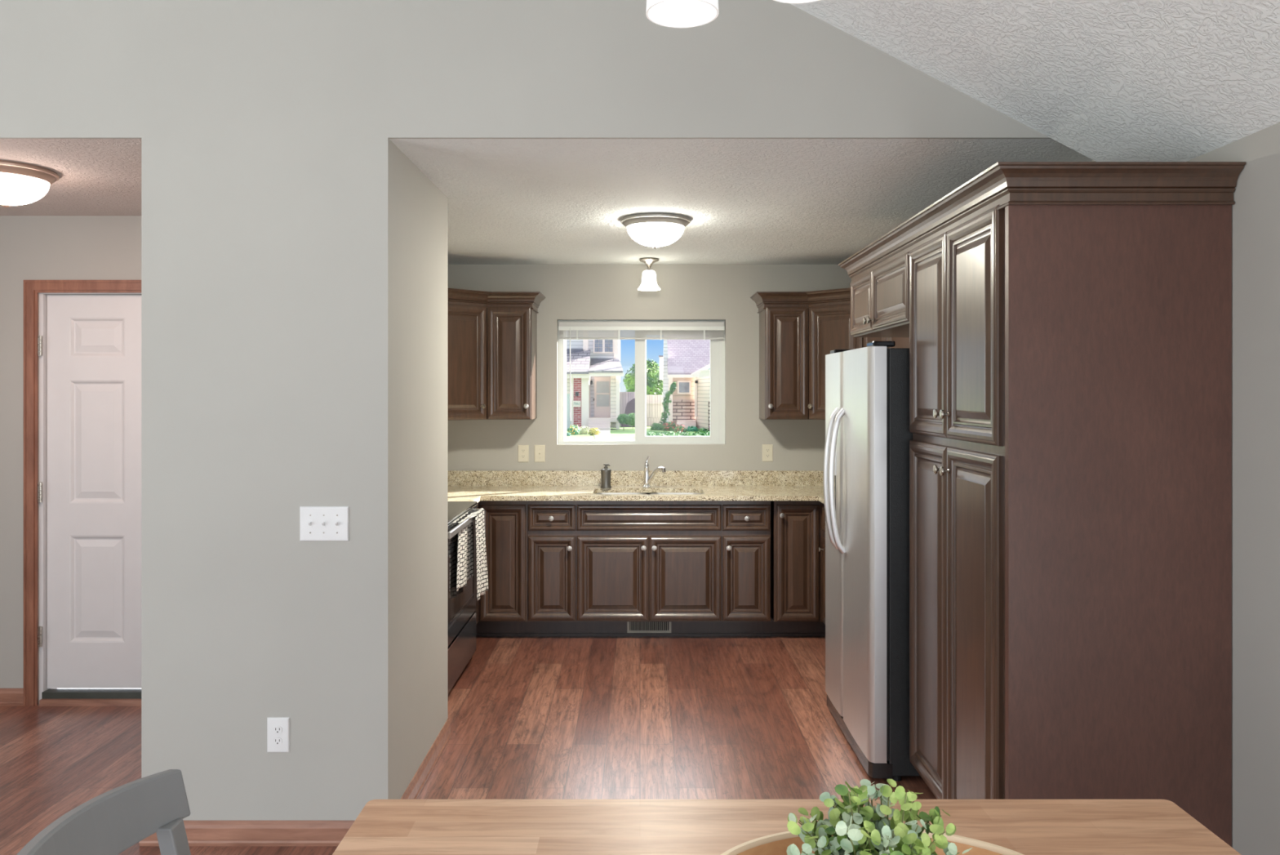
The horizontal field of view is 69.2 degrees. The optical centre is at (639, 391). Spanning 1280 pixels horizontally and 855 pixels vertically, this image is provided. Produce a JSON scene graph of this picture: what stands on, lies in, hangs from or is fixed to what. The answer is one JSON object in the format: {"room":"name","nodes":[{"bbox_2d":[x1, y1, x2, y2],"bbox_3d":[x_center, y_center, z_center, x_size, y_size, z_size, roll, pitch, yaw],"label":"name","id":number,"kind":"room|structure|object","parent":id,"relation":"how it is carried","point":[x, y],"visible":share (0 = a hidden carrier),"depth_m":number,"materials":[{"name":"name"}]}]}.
{"room":"dining room","nodes":[
{"label":"dining room","id":0,"kind":"room"},
{"bbox_2d":[0,215,141,703],"bbox_3d":[-3.010,0.344,4.690,2.579,2.438,0.120,0,0,0],"label":"wall","id":1,"kind":"structure","parent":0,"point":[33,247],"depth_m":4.63,"materials":[{"name":"paint"}]},
{"bbox_2d":[0,688,23,705],"bbox_3d":[-3.682,1.522,4.622,1.236,0.083,0.016,0,0,0],"label":"baseboard","id":2,"kind":"structure","parent":1,"relation":"attached to","point":[8,696],"depth_m":4.62,"materials":[{"name":"brown wood"}]},
{"bbox_2d":[23,280,141,706],"bbox_3d":[-2.527,0.505,4.620,1.074,2.116,0.019,0,0,0],"label":"trim","id":3,"kind":"structure","parent":1,"relation":"attached to","point":[32,288],"depth_m":4.61,"materials":[{"name":"brown wood"}]},
{"bbox_2d":[37,293,141,699],"bbox_3d":[-2.528,0.528,4.668,0.956,2.070,0.165,0,0,0],"label":"door","id":4,"kind":"structure","parent":1,"relation":"in","point":[89,344],"depth_m":4.67,"materials":[{"name":"paint"}]},
{"bbox_2d":[39,698,141,706],"bbox_3d":[-2.527,1.548,4.635,0.914,0.030,0.050,0,0,0],"label":"trim","id":5,"kind":"structure","parent":1,"relation":"attached to","point":[42,702],"depth_m":4.61,"materials":[{"name":"brown wood"}]},
{"bbox_2d":[141,137,448,819],"bbox_3d":[-1.296,0.344,3.702,0.851,2.438,0.996,0,0,0],"label":"wall partition","id":6,"kind":"structure","parent":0,"point":[295,291],"depth_m":3.20,"materials":[{"name":"paint"}]},
{"bbox_2d":[138,819,355,845],"bbox_3d":[-1.296,1.522,3.196,0.851,0.083,0.016,0,0,0],"label":"baseboard","id":7,"kind":"structure","parent":6,"relation":"attached to","point":[198,832],"depth_m":3.19,"materials":[{"name":"brown wood"}]},
{"bbox_2d":[266,716,289,751],"bbox_3d":[-1.248,1.185,3.200,0.076,0.120,0.009,0,0,0],"label":"wall outlet","id":8,"kind":"object","parent":6,"relation":"attached to","point":[277,727],"visible":1,"depth_m":3.20,"materials":[{"name":"white plastic"}]},
{"bbox_2d":[273,737,281,744],"bbox_3d":[-1.248,1.204,3.196,0.029,0.027,0.002,0,0,0],"label":"receptacle","id":9,"kind":"object","parent":8,"relation":"attached to","point":[277,740],"depth_m":3.20,"materials":[{"name":"white plastic"}]},
{"bbox_2d":[273,725,281,733],"bbox_3d":[-1.248,1.165,3.196,0.029,0.027,0.002,0,0,0],"label":"receptacle","id":10,"kind":"object","parent":8,"relation":"attached to","point":[277,729],"depth_m":3.20,"materials":[{"name":"white plastic"}]},
{"bbox_2d":[299,506,348,541],"bbox_3d":[-1.089,0.457,3.194,0.168,0.119,0.020,0,0,0],"label":"light switch","id":11,"kind":"object","parent":6,"relation":"attached to","point":[317,523],"visible":1,"depth_m":3.20,"materials":[{"name":"white plastic"}]},
{"bbox_2d":[400,718,451,799],"bbox_3d":[-0.862,1.522,3.702,0.016,0.083,0.996,0,0,0],"label":"baseboard","id":12,"kind":"structure","parent":6,"relation":"attached to","point":[424,770],"depth_m":3.77,"materials":[{"name":"brown wood"}]},
{"bbox_2d":[0,635,937,854],"bbox_3d":[-1.292,1.613,1.452,6.215,0.100,10.105,0,0,0],"label":"floor","id":13,"kind":"structure","parent":0,"point":[530,717],"depth_m":4.23,"materials":[{"name":"wood"}]},
{"bbox_2d":[41,688,141,698],"bbox_3d":[-2.527,1.517,4.660,0.914,0.032,0.060,0,0,0],"label":"threshold","id":14,"kind":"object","parent":13,"relation":"on","point":[51,693],"depth_m":4.63,"materials":[{"name":"metal"}]},
{"bbox_2d":[16,768,191,854],"bbox_3d":[-0.548,1.083,1.301,0.556,0.959,0.442,0,0,0],"label":"dining chair","id":15,"kind":"object","parent":13,"relation":"on","point":[112,821],"visible":1,"depth_m":1.41,"materials":[{"name":"paint"}]},
{"bbox_2d":[448,501,483,693],"bbox_3d":[-1.266,1.018,4.948,0.708,1.090,0.984,0,0,0],"label":"range","id":16,"kind":"object","parent":13,"relation":"on","point":[462,603],"visible":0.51,"depth_m":4.94,"materials":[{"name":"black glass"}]},
{"bbox_2d":[448,501,476,523],"bbox_3d":[-1.287,0.653,4.948,0.666,0.018,0.984,0,0,0],"label":"cooktop","id":17,"kind":"object","parent":16,"relation":"in","point":[457,510],"depth_m":5.11,"materials":[{"name":"black glass"}]},
{"bbox_2d":[456,509,488,600],"bbox_3d":[-0.914,0.914,5.066,0.077,0.474,0.614,0,0,2],"label":"dish towel","id":18,"kind":"object","parent":16,"relation":"hanging from","point":[464,541],"visible":0.91,"depth_m":5.10,"materials":[{"name":"fabric"}]},
{"bbox_2d":[475,500,527,624],"bbox_3d":[-1.167,1.064,5.931,0.921,0.768,0.943,0,0,0],"label":"base cabinet","id":19,"kind":"object","parent":13,"relation":"on","point":[505,522],"visible":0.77,"depth_m":5.82,"materials":[{"name":"brown wood"}]},
{"bbox_2d":[448,470,824,503],"bbox_3d":[0.043,0.613,5.559,3.341,0.132,1.688,0,0,0],"label":"countertop","id":20,"kind":"structure","parent":19,"relation":"on","point":[477,486],"depth_m":6.38,"materials":[{"name":"beige stone"}]},
{"bbox_2d":[600,463,611,488],"bbox_3d":[-0.228,0.567,6.235,0.074,0.162,0.074,0,0,0],"label":"soap dispenser","id":21,"kind":"object","parent":20,"relation":"on","point":[606,471],"visible":1,"depth_m":6.21,"materials":[{"name":"grey metal"}]},
{"bbox_2d":[595,492,702,493],"bbox_3d":[0.055,0.771,6.035,0.714,0.183,0.380,0,0,0],"label":"sink","id":22,"kind":"object","parent":20,"relation":"in","point":[601,492],"visible":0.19,"depth_m":6.22,"materials":[{"name":"silver metal"}]},
{"bbox_2d":[642,455,666,487],"bbox_3d":[0.097,0.543,6.232,0.060,0.212,0.232,0,0,-38],"label":"faucet","id":23,"kind":"object","parent":20,"relation":"on","point":[647,479],"visible":1,"depth_m":6.28,"materials":[{"name":"silver metal"}]},
{"bbox_2d":[527,500,576,621],"bbox_3d":[-0.553,1.064,6.093,0.305,0.768,0.619,0,0,0],"label":"base cabinet","id":24,"kind":"object","parent":13,"relation":"on","point":[551,524],"visible":0.98,"depth_m":5.82,"materials":[{"name":"brown wood"}]},
{"bbox_2d":[576,500,721,621],"bbox_3d":[0.057,1.064,6.093,0.916,0.768,0.619,0,0,0],"label":"base cabinet","id":25,"kind":"object","parent":13,"relation":"on","point":[637,560],"visible":0.99,"depth_m":5.82,"materials":[{"name":"brown wood"}]},
{"bbox_2d":[475,617,825,635],"bbox_3d":[0.083,1.506,5.332,2.265,0.115,1.225,0,0,0],"label":"toe kick","id":26,"kind":"object","parent":13,"relation":"on","point":[771,628],"visible":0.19,"depth_m":5.93,"materials":[{"name":"brown wood"}]},
{"bbox_2d":[626,621,671,632],"bbox_3d":[0.059,1.496,5.926,0.282,0.090,0.006,0,0,0],"label":"floor vent","id":27,"kind":"object","parent":26,"relation":"in","point":[632,626],"visible":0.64,"depth_m":5.93,"materials":[{"name":"metal"}]},
{"bbox_2d":[721,500,770,621],"bbox_3d":[0.668,1.064,6.093,0.307,0.768,0.619,0,0,0],"label":"base cabinet","id":28,"kind":"object","parent":13,"relation":"on","point":[745,524],"visible":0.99,"depth_m":5.82,"materials":[{"name":"brown wood"}]},
{"bbox_2d":[332,799,1241,854],"bbox_3d":[0.255,1.183,1.380,1.580,0.760,0.900,0,0,0],"label":"dining table","id":29,"kind":"object","parent":13,"relation":"on","point":[383,826],"visible":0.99,"depth_m":1.72,"materials":[{"name":"brown wood"}]},
{"bbox_2d":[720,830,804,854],"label":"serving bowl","id":30,"kind":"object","parent":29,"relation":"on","point":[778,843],"depth_m":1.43,"materials":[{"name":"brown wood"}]},
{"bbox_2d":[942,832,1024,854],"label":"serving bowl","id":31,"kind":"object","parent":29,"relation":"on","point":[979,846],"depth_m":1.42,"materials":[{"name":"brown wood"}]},
{"bbox_2d":[786,778,972,854],"bbox_3d":[0.323,0.666,1.296,0.228,0.240,0.216,0,0,-38],"label":"potted plant","id":32,"kind":"object","parent":31,"relation":"in","point":[850,824],"visible":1,"depth_m":1.29,"materials":[{"name":"green plant"}]},
{"bbox_2d":[770,500,823,621],"bbox_3d":[1.278,1.064,6.093,0.871,0.768,0.619,0,0,0],"label":"base cabinet","id":33,"kind":"object","parent":13,"relation":"on","point":[797,534],"visible":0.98,"depth_m":5.82,"materials":[{"name":"brown wood"}]},
{"bbox_2d":[818,503,825,624],"bbox_3d":[1.409,1.064,5.277,0.608,0.768,1.114,0,0,0],"label":"base cabinet","id":34,"kind":"object","parent":13,"relation":"on","point":[823,507],"visible":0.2,"depth_m":5.74,"materials":[{"name":"brown wood"}]},
{"bbox_2d":[823,341,919,781],"bbox_3d":[1.263,0.680,4.145,0.843,1.765,0.910,0,0,0],"label":"refrigerator","id":35,"kind":"object","parent":13,"relation":"on","point":[868,435],"visible":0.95,"depth_m":3.71,"materials":[{"name":"silver metal"}]},
{"bbox_2d":[909,200,1231,846],"bbox_3d":[1.370,0.496,3.175,0.684,2.134,0.980,0,0,0],"label":"pantry cabinet","id":36,"kind":"object","parent":13,"relation":"on","point":[1070,366],"visible":0.98,"depth_m":2.69,"materials":[{"name":"brown wood"}]},
{"bbox_2d":[838,161,1245,284],"bbox_3d":[1.362,-0.593,3.683,0.700,0.110,2.121,0,0,0],"label":"crown molding","id":37,"kind":"structure","parent":36,"relation":"on","point":[1018,183],"depth_m":2.67,"materials":[{"name":"brown wood"}]},
{"bbox_2d":[0,0,1051,138],"bbox_3d":[-1.438,-1.754,3.259,5.725,1.759,0.110,0,0,0],"label":"wall header","id":38,"kind":"structure","parent":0,"point":[69,68],"depth_m":3.20,"materials":[{"name":"paint"}]},
{"bbox_2d":[0,138,1092,264],"bbox_3d":[-1.292,-0.925,4.811,6.015,0.100,3.189,0,0,0],"label":"ceiling","id":39,"kind":"structure","parent":0,"point":[511,201],"depth_m":4.00,"materials":[{"name":"white paint"}]},
{"bbox_2d":[0,160,59,208],"bbox_3d":[-2.500,-0.798,3.660,0.358,0.152,0.358,0,0,0],"label":"flush light","id":40,"kind":"object","parent":39,"relation":"attached to","point":[20,184],"visible":1,"depth_m":3.60,"materials":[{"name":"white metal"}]},
{"bbox_2d":[637,257,660,290],"bbox_3d":[0.060,-0.771,6.130,0.152,0.205,0.152,0,0,0],"label":"flush light","id":41,"kind":"object","parent":39,"relation":"hanging from","point":[648,278],"visible":1,"depth_m":6.09,"materials":[{"name":"white glass"}]},
{"bbox_2d":[620,213,690,248],"bbox_3d":[0.079,-0.798,4.720,0.358,0.152,0.358,0,0,0],"label":"flush light","id":42,"kind":"object","parent":39,"relation":"attached to","point":[655,230],"visible":1,"depth_m":4.61,"materials":[{"name":"glass"}]},
{"bbox_2d":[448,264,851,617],"bbox_3d":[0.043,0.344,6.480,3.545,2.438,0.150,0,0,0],"label":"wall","id":43,"kind":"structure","parent":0,"point":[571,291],"depth_m":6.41,"materials":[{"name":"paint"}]},
{"bbox_2d":[448,303,487,420],"bbox_3d":[-1.316,-0.193,6.098,0.624,0.756,0.611,0,0,0],"label":"upper cabinet","id":44,"kind":"object","parent":43,"relation":"attached to","point":[467,324],"visible":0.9,"depth_m":5.97,"materials":[{"name":"brown wood"}]},
{"bbox_2d":[448,288,545,313],"bbox_3d":[-1.069,-0.593,5.963,1.183,0.110,0.337,0,0,-34],"label":"crown molding","id":45,"kind":"structure","parent":44,"relation":"on","point":[532,300],"depth_m":6.06,"materials":[{"name":"brown wood"}]},
{"bbox_2d":[487,306,537,419],"bbox_3d":[-0.859,-0.193,6.226,0.294,0.756,0.354,0,0,0],"label":"upper cabinet","id":46,"kind":"object","parent":43,"relation":"attached to","point":[512,331],"visible":1,"depth_m":6.08,"materials":[{"name":"brown wood"}]},
{"bbox_2d":[517,444,528,462],"bbox_3d":[-0.805,0.429,6.401,0.074,0.118,0.009,0,0,0],"label":"wall outlet","id":47,"kind":"object","parent":43,"relation":"attached to","point":[522,450],"visible":1,"depth_m":6.40,"materials":[{"name":"beige plastic"}]},
{"bbox_2d":[534,444,545,462],"bbox_3d":[-0.692,0.429,6.395,0.074,0.118,0.020,0,0,0],"label":"light switch","id":48,"kind":"object","parent":43,"relation":"attached to","point":[540,450],"visible":1,"depth_m":6.40,"materials":[{"name":"beige plastic"}]},
{"bbox_2d":[448,470,823,485],"bbox_3d":[0.043,0.598,5.559,3.341,0.102,1.688,0,0,0],"label":"backsplash","id":49,"kind":"structure","parent":43,"relation":"attached to","point":[455,477],"depth_m":6.38,"materials":[{"name":"beige stone"}]},
{"bbox_2d":[557,320,724,444],"bbox_3d":[0.010,-0.064,6.503,1.164,0.862,0.095,0,0,0],"label":"window","id":50,"kind":"structure","parent":43,"relation":"in","point":[717,436],"depth_m":6.47,"materials":[{"name":"white plastic"}]},
{"bbox_2d":[558,321,724,420],"bbox_3d":[0.010,-0.140,6.429,1.148,0.685,0.045,0,0,0],"label":"mini blind","id":51,"kind":"object","parent":50,"relation":"attached to","point":[577,326],"visible":1,"depth_m":6.42,"materials":[{"name":"white plastic"}]},
{"bbox_2d":[762,444,773,461],"bbox_3d":[0.880,0.425,6.401,0.074,0.118,0.009,0,0,0],"label":"wall outlet","id":52,"kind":"object","parent":43,"relation":"attached to","point":[767,449],"visible":1,"depth_m":6.40,"materials":[{"name":"beige plastic"}]},
{"bbox_2d":[759,306,808,419],"bbox_3d":[0.965,-0.193,6.226,0.286,0.756,0.354,0,0,0],"label":"upper cabinet","id":53,"kind":"object","parent":43,"relation":"attached to","point":[783,331],"visible":1,"depth_m":6.08,"materials":[{"name":"brown wood"}]},
{"bbox_2d":[750,287,850,313],"bbox_3d":[1.213,-0.593,5.640,0.488,0.110,1.764,0,0,-25],"label":"crown molding","id":54,"kind":"structure","parent":53,"relation":"on","point":[762,300],"depth_m":6.05,"materials":[{"name":"brown wood"}]},
{"bbox_2d":[807,303,863,419],"bbox_3d":[1.403,-0.193,6.098,0.621,0.756,0.610,0,0,0],"label":"upper cabinet","id":55,"kind":"object","parent":43,"relation":"attached to","point":[828,326],"visible":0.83,"depth_m":6.00,"materials":[{"name":"brown wood"}]},
{"bbox_2d":[791,0,1279,161],"bbox_3d":[-1.292,-1.717,-0.148,6.015,1.993,6.704,0,0,0],"label":"ceiling","id":56,"kind":"structure","parent":0,"point":[1104,80],"depth_m":2.70,"materials":[{"name":"white paint"}]},
{"bbox_2d":[645,0,820,28],"bbox_3d":[0.096,-1.123,1.550,0.510,0.836,0.506,0,0,0],"label":"chandelier","id":57,"kind":"object","parent":56,"relation":"hanging from","point":[680,14],"visible":1,"depth_m":1.79,"materials":[{"name":"white glass"}]},
{"bbox_2d":[1090,122,1279,854],"bbox_3d":[1.765,-0.537,1.502,0.100,4.200,10.005,0,0,0],"label":"wall","id":58,"kind":"structure","parent":0,"point":[1255,211],"depth_m":2.58,"materials":[{"name":"paint"}]},
{"bbox_2d":[850,251,909,337],"bbox_3d":[1.370,-0.421,4.173,0.684,0.299,1.014,0,0,0],"label":"upper cabinet","id":59,"kind":"object","parent":58,"relation":"attached to","point":[880,297],"visible":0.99,"depth_m":4.12,"materials":[{"name":"brown wood"}]},
{"bbox_2d":[863,337,909,348],"bbox_3d":[1.536,-0.193,5.242,0.354,0.756,1.104,0,0,0],"label":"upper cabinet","id":60,"kind":"object","parent":58,"relation":"attached to","point":[900,342],"visible":0.02,"depth_m":5.08,"materials":[{"name":"brown wood"}]},
{"label":"outside","id":61,"kind":"structure","parent":0,"visible":0},
{"bbox_2d":[566,425,702,439],"bbox_3d":[0.000,2.163,74.000,80.000,0.200,72.000,0,0,0],"label":"lawn","id":62,"kind":"structure","parent":61,"point":[623,433],"depth_m":44.01,"materials":[{"name":"green plant"}]},
{"bbox_2d":[567,424,580,435],"bbox_3d":[-3.135,1.845,43.957,0.618,0.574,0.651,0,0,0],"label":"bush","id":63,"kind":"object","parent":62,"relation":"on","point":[574,430],"visible":0.98,"depth_m":43.85,"materials":[{"name":"green plant"}]},
{"bbox_2d":[577,426,590,434],"bbox_3d":[-2.686,1.921,44.583,0.704,0.522,0.650,0,0,0],"label":"shrub","id":64,"kind":"object","parent":62,"relation":"on","point":[584,430],"visible":0.8,"depth_m":44.42,"materials":[{"name":"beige plant"}]},
{"bbox_2d":[588,426,600,435],"bbox_3d":[-2.134,1.918,43.602,0.592,0.480,0.594,0,0,0],"label":"shrub","id":65,"kind":"object","parent":62,"relation":"on","point":[593,431],"visible":0.93,"depth_m":43.45,"materials":[{"name":"yellow plant"}]},
{"bbox_2d":[566,329,623,430],"bbox_3d":[-4.319,-1.544,54.600,6.858,7.316,11.800,0,0,0],"label":"house","id":66,"kind":"structure","parent":62,"relation":"on","point":[596,367],"depth_m":50.76,"materials":[{"name":"grey"}]},
{"bbox_2d":[594,430,610,439],"bbox_3d":[-1.878,2.058,43.800,0.938,0.030,9.638,0,0,-2],"label":"walkway","id":67,"kind":"structure","parent":62,"relation":"on","point":[605,434],"depth_m":42.78,"materials":[{"name":"concrete"}]},
{"bbox_2d":[616,413,631,424],"bbox_3d":[-0.854,1.611,49.006,0.779,0.903,0.734,0,0,0],"label":"shrub","id":68,"kind":"object","parent":62,"relation":"on","point":[622,418],"visible":1,"depth_m":48.81,"materials":[{"name":"green plant"}]},
{"bbox_2d":[619,391,635,425],"bbox_3d":[-0.618,1.120,56.000,1.545,2.163,0.200,0,0,0],"label":"fence","id":69,"kind":"object","parent":62,"relation":"on","point":[624,397],"visible":0.25,"depth_m":56.00,"materials":[{"name":"beige wood"}]},
{"bbox_2d":[620,397,635,426],"bbox_3d":[-0.559,1.199,54.400,1.117,1.728,2.000,0,0,0],"label":"tarp","id":70,"kind":"object","parent":62,"relation":"on","point":[630,406],"visible":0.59,"depth_m":53.40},
{"bbox_2d":[627,413,635,428],"bbox_3d":[-0.390,1.615,51.212,0.918,0.895,0.960,0,0,0],"label":"shrub","id":71,"kind":"object","parent":62,"relation":"on","point":[632,416],"visible":0.47,"depth_m":50.94,"materials":[{"name":"green plant"}]},
{"bbox_2d":[622,358,662,395],"bbox_3d":[0.637,-0.168,68.357,3.671,4.470,3.099,0,0,4],"label":"tree","id":72,"kind":"object","parent":62,"relation":"on","point":[654,384],"visible":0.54,"depth_m":67.48,"materials":[{"name":"green plant"}]},
{"bbox_2d":[646,395,662,426],"bbox_3d":[0.948,1.185,54.990,1.593,1.953,0.120,0,0,0],"label":"fence","id":73,"kind":"object","parent":62,"relation":"on","point":[654,405],"visible":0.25,"depth_m":55.00,"materials":[{"name":"beige wood"}]},
{"bbox_2d":[649,422,662,430],"bbox_3d":[0.909,1.976,49.494,0.754,0.648,0.797,0,0,0],"label":"shrub","id":74,"kind":"object","parent":62,"relation":"on","point":[656,426],"visible":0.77,"depth_m":49.31,"materials":[{"name":"green plant"}]},
{"bbox_2d":[658,381,676,425],"bbox_3d":[1.507,0.823,50.006,0.967,2.702,0.434,0,0,0],"label":"climbing vine","id":75,"kind":"object","parent":62,"relation":"on","point":[673,387],"visible":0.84,"depth_m":49.94,"materials":[{"name":"green plant"}]},
{"bbox_2d":[662,420,676,431],"bbox_3d":[1.520,1.881,48.571,0.843,0.686,0.793,0,0,0],"label":"shrub","id":76,"kind":"object","parent":62,"relation":"on","point":[668,426],"visible":0.87,"depth_m":48.38,"materials":[{"name":"green plant"}]},
{"bbox_2d":[646,431,710,435],"bbox_3d":[1.864,2.017,42.993,3.878,0.308,4.437,0,0,0],"label":"flower bed","id":77,"kind":"object","parent":62,"relation":"on","point":[648,433],"visible":0.61,"depth_m":43.04,"materials":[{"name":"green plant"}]},
{"bbox_2d":[672,423,687,432],"bbox_3d":[1.975,1.933,45.976,0.739,0.645,0.746,0,0,0],"label":"shrub","id":78,"kind":"object","parent":62,"relation":"on","point":[678,428],"visible":0.74,"depth_m":45.82,"materials":[{"name":"green plant"}]},
{"bbox_2d":[658,334,710,429],"bbox_3d":[4.870,-1.549,52.860,7.604,7.502,8.320,0,0,0],"label":"house","id":79,"kind":"structure","parent":62,"relation":"on","point":[686,362],"depth_m":51.91,"materials":[{"name":"grey"}]},
{"bbox_2d":[687,426,698,431],"bbox_3d":[2.714,2.060,48.002,0.731,0.582,0.702,0,0,0],"label":"shrub","id":80,"kind":"object","parent":62,"relation":"on","point":[692,428],"visible":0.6,"depth_m":47.84,"materials":[{"name":"green plant"}]},
{"bbox_2d":[697,427,708,431],"bbox_3d":[3.177,2.061,46.613,0.585,0.509,0.568,0,0,0],"label":"shrub","id":81,"kind":"object","parent":62,"relation":"on","point":[703,429],"visible":0.44,"depth_m":46.51,"materials":[{"name":"green plant"}]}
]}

